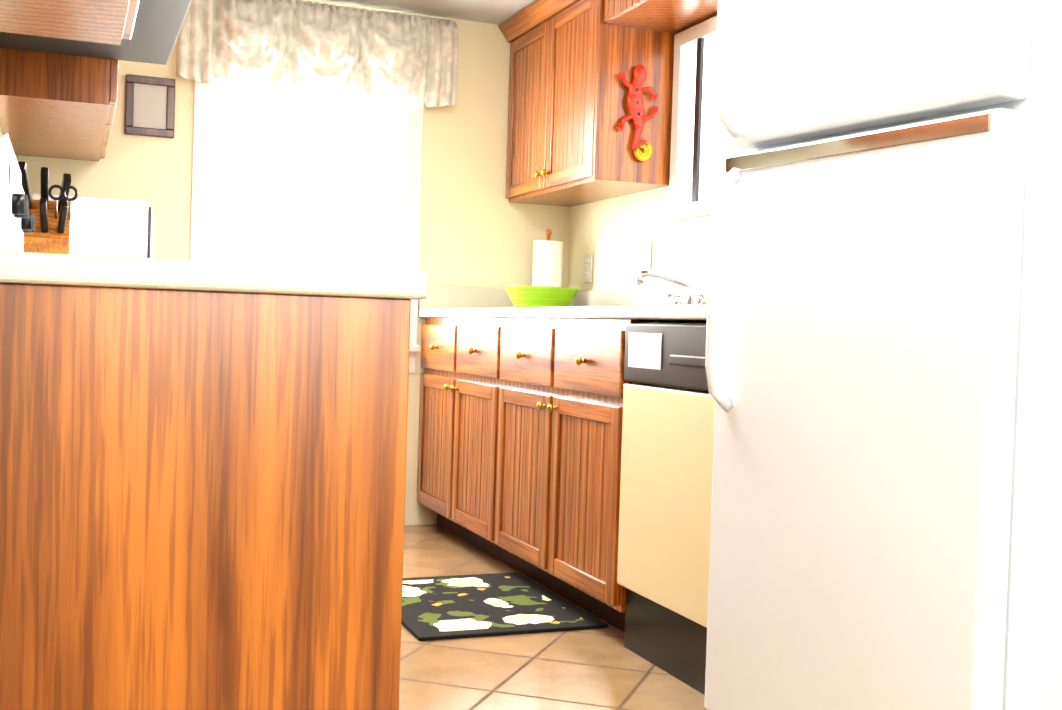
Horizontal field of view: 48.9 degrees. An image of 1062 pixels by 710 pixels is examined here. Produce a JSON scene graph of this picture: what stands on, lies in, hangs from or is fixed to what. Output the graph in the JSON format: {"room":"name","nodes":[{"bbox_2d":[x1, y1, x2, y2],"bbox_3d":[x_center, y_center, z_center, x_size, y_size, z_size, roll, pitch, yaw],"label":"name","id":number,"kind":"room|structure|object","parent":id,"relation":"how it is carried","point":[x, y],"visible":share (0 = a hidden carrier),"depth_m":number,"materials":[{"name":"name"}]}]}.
{"room":"kitchen","nodes":[
{"label":"kitchen","id":0,"kind":"room"},
{"bbox_2d":[15,0,570,524],"bbox_3d":[-0.900,-0.360,4.765,2.450,2.130,0.100,1,1,-22],"label":"wall","id":1,"kind":"structure","parent":0,"point":[479,228],"depth_m":4.91,"materials":[{"name":"beige paint"}]},
{"bbox_2d":[125,74,175,137],"bbox_3d":[-1.454,-0.949,4.458,0.180,0.225,0.020,1,1,-22],"label":"picture frame","id":2,"kind":"object","parent":1,"relation":"attached to","point":[149,106],"visible":1,"depth_m":4.46,"materials":[{"name":"brown wood"}]},
{"bbox_2d":[190,76,423,372],"bbox_3d":[-0.898,-0.629,4.721,0.920,1.390,0.155,1,1,-22],"label":"window","id":3,"kind":"structure","parent":1,"relation":"in","point":[284,174],"depth_m":4.78,"materials":[{"name":"white glass"}]},
{"bbox_2d":[176,0,458,107],"bbox_3d":[-0.812,-1.210,4.596,1.135,0.372,0.158,1,1,-22],"label":"valance curtain","id":4,"kind":"object","parent":3,"relation":"hanging from","point":[318,49],"visible":1,"depth_m":4.58,"materials":[{"name":"fabric"}]},
{"bbox_2d":[418,286,564,309],"bbox_3d":[-0.152,-0.236,4.996,0.677,0.102,0.020,1,1,-22],"label":"backsplash","id":5,"kind":"structure","parent":1,"relation":"attached to","point":[437,295],"depth_m":4.93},
{"bbox_2d":[316,0,534,24],"bbox_3d":[0.304,-1.369,1.778,2.450,0.100,6.470,1,1,-22],"label":"ceiling","id":6,"kind":"structure","parent":0,"point":[497,12],"depth_m":4.73,"materials":[{"name":"grey paint"}]},
{"bbox_2d":[399,524,706,709],"bbox_3d":[0.234,0.859,1.830,2.450,0.100,6.470,1,1,-22],"label":"floor","id":7,"kind":"structure","parent":0,"point":[595,669],"depth_m":2.90,"materials":[{"name":"tile"}]},
{"bbox_2d":[0,133,34,251],"bbox_3d":[-0.988,0.138,2.898,0.695,1.215,0.756,1,1,-22],"label":"stove","id":8,"kind":"object","parent":7,"relation":"on","point":[17,219],"visible":0.02,"depth_m":2.49,"materials":[{"name":"white"}]},
{"bbox_2d":[0,287,410,709],"bbox_3d":[-0.675,0.340,1.945,0.618,0.875,1.247,1,1,-22],"label":"base cabinet","id":9,"kind":"object","parent":7,"relation":"on","point":[202,481],"depth_m":1.38,"materials":[{"name":"brown wood"}]},
{"bbox_2d":[0,251,428,302],"bbox_3d":[-0.652,-0.114,1.931,0.632,0.035,1.262,1,1,-22],"label":"countertop","id":10,"kind":"structure","parent":9,"relation":"on","point":[17,269],"depth_m":1.36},
{"bbox_2d":[401,572,607,640],"bbox_3d":[-0.171,0.751,3.543,0.555,0.010,0.720,1,1,-22],"label":"rug","id":11,"kind":"object","parent":7,"relation":"on","point":[456,606],"visible":0.79,"depth_m":3.45,"materials":[{"name":"black fabric"}]},
{"bbox_2d":[417,314,684,558],"bbox_3d":[0.022,0.302,4.544,0.663,0.875,1.024,1,1,-22],"label":"base cabinet","id":12,"kind":"object","parent":7,"relation":"on","point":[462,359],"depth_m":4.23,"materials":[{"name":"brown wood"}]},
{"bbox_2d":[418,306,592,317],"bbox_3d":[0.023,-0.154,4.549,0.677,0.035,0.987,1,1,-22],"label":"countertop","id":13,"kind":"structure","parent":12,"relation":"on","point":[424,311],"depth_m":4.18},
{"bbox_2d":[504,286,578,306],"bbox_3d":[0.041,-0.222,4.647,0.300,0.094,0.300,1,1,-22],"label":"bowl","id":14,"kind":"object","parent":13,"relation":"on","point":[534,296],"visible":0.79,"depth_m":4.54,"materials":[{"name":"green"}]},
{"bbox_2d":[532,229,562,286],"bbox_3d":[0.069,-0.354,4.911,0.150,0.349,0.150,1,1,-22],"label":"paper towel holder","id":15,"kind":"object","parent":13,"relation":"on","point":[547,260],"visible":0.6,"depth_m":4.86,"materials":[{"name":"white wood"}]},
{"bbox_2d":[497,366,635,631],"bbox_3d":[0.339,0.418,3.739,0.663,0.700,0.962,1,1,-22],"label":"base cabinet","id":16,"kind":"object","parent":7,"relation":"on","point":[520,436],"depth_m":3.47,"materials":[{"name":"brown wood"}]},
{"bbox_2d":[593,302,706,321],"bbox_3d":[0.633,-0.099,3.006,0.677,0.035,0.772,1,1,-22],"label":"countertop","id":17,"kind":"structure","parent":16,"relation":"on","point":[648,311],"depth_m":2.98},
{"bbox_2d":[617,322,714,694],"bbox_3d":[0.634,0.362,2.954,0.659,0.868,0.574,1,1,-22],"label":"dishwasher","id":18,"kind":"object","parent":7,"relation":"on","point":[668,419],"visible":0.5,"depth_m":2.87,"materials":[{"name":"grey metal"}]},
{"bbox_2d":[704,0,1061,709],"bbox_3d":[0.826,-0.025,2.244,0.771,1.685,0.685,1,2,-29],"label":"refrigerator","id":19,"kind":"object","parent":7,"relation":"on","point":[884,336],"visible":1,"depth_m":1.98,"materials":[{"name":"white metal"}]},
{"bbox_3d":[-1.405,0.206,3.838,0.647,1.010,1.284,1,1,-22],"label":"base cabinet","id":20,"kind":"object","parent":7,"relation":"on","visible":0},
{"bbox_2d":[18,161,78,253],"bbox_3d":[-1.538,-0.399,3.714,0.178,0.391,0.332,1,1,-22],"label":"knife block","id":21,"kind":"object","parent":20,"relation":"on","point":[50,234],"visible":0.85,"depth_m":3.64,"materials":[{"name":"brown wood"}]},
{"bbox_2d":[31,193,153,257],"bbox_3d":[-1.574,-0.383,4.205,0.415,0.335,0.375,1,1,-22],"label":"microwave","id":22,"kind":"object","parent":20,"relation":"on","point":[111,227],"visible":0.35,"depth_m":4.05,"materials":[{"name":"white"}]},
{"bbox_2d":[568,15,716,289],"bbox_3d":[1.361,-0.230,2.236,0.100,2.130,6.270,1,1,-22],"label":"wall","id":23,"kind":"structure","parent":0,"point":[607,234],"depth_m":4.55,"materials":[{"name":"beige paint"}]},
{"bbox_2d":[584,255,591,282],"bbox_3d":[0.238,-0.363,4.924,0.010,0.115,0.075,1,1,-22],"label":"electrical outlet","id":24,"kind":"object","parent":23,"relation":"attached to","point":[587,268],"visible":1,"depth_m":4.91,"materials":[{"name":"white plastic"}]},
{"bbox_2d":[505,0,681,206],"bbox_3d":[0.210,-1.010,4.626,0.308,0.746,0.926,1,1,-22],"label":"upper cabinet","id":25,"kind":"object","parent":23,"relation":"attached to","point":[569,143],"depth_m":4.29,"materials":[{"name":"brown wood"}]},
{"bbox_2d":[617,64,658,160],"bbox_3d":[0.383,-0.869,4.181,0.163,0.343,0.026,1,1,-22],"label":"art","id":26,"kind":"object","parent":25,"relation":"attached to","point":[636,90],"visible":1,"depth_m":4.17,"materials":[{"name":"red ceramic"}]},
{"bbox_2d":[565,285,707,309],"bbox_3d":[0.616,-0.188,3.947,0.019,0.102,2.539,1,1,-22],"label":"backsplash","id":27,"kind":"structure","parent":23,"relation":"attached to","point":[584,299],"depth_m":4.42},
{"bbox_2d":[635,240,651,271],"bbox_3d":[0.427,-0.376,4.449,0.010,0.115,0.120,1,1,-22],"label":"electrical outlet","id":28,"kind":"object","parent":23,"relation":"attached to","point":[643,255],"visible":0.88,"depth_m":4.44,"materials":[{"name":"white plastic"}]},
{"bbox_2d":[668,16,750,220],"bbox_3d":[0.674,-0.809,3.840,0.018,0.670,0.855,1,1,-22],"label":"pass-through window","id":29,"kind":"structure","parent":23,"relation":"in","point":[700,151],"depth_m":4.08,"materials":[{"name":"white"}]},
{"bbox_3d":[-0.823,-0.280,1.372,0.100,2.130,6.270,1,1,-22],"label":"wall","id":30,"kind":"structure","parent":0,"visible":0},
{"bbox_2d":[1,128,108,151],"bbox_3d":[-1.516,-1.065,3.750,0.322,0.706,0.539,1,1,-22],"label":"upper cabinet","id":31,"kind":"object","parent":30,"relation":"attached to","point":[19,137],"depth_m":3.91,"materials":[{"name":"brown wood"}]},
{"bbox_2d":[0,48,117,135],"bbox_3d":[-1.359,-1.051,3.353,0.322,0.706,0.540,1,1,-22],"label":"upper cabinet","id":32,"kind":"object","parent":30,"relation":"attached to","point":[57,105],"depth_m":3.20,"materials":[{"name":"brown wood"}]},
{"bbox_2d":[0,0,191,64],"bbox_3d":[-1.084,-0.876,2.824,0.452,0.152,0.760,1,1,-22],"label":"range hood","id":33,"kind":"object","parent":32,"relation":"attached to","point":[158,24],"visible":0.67,"depth_m":3.00,"materials":[{"name":"silver metal"}]},
{"bbox_2d":[13,148,105,160],"bbox_3d":[-1.663,-1.078,4.121,0.322,0.706,0.484,1,1,-22],"label":"upper cabinet","id":34,"kind":"object","parent":30,"relation":"attached to","point":[37,152],"depth_m":4.24,"materials":[{"name":"brown wood"}]},
{"bbox_2d":[0,0,135,59],"bbox_3d":[-0.924,-1.012,2.252,0.322,0.706,0.513,1,1,-22],"label":"upper cabinet","id":35,"kind":"object","parent":30,"relation":"attached to","point":[26,19],"depth_m":2.33,"materials":[{"name":"brown wood"}]},
{"bbox_2d":[12,0,139,15],"bbox_3d":[-0.777,-0.998,1.878,0.322,0.706,0.514,1,1,-22],"label":"upper cabinet","id":36,"kind":"object","parent":30,"relation":"attached to","point":[117,7],"depth_m":2.19,"materials":[{"name":"brown wood"}]}
]}

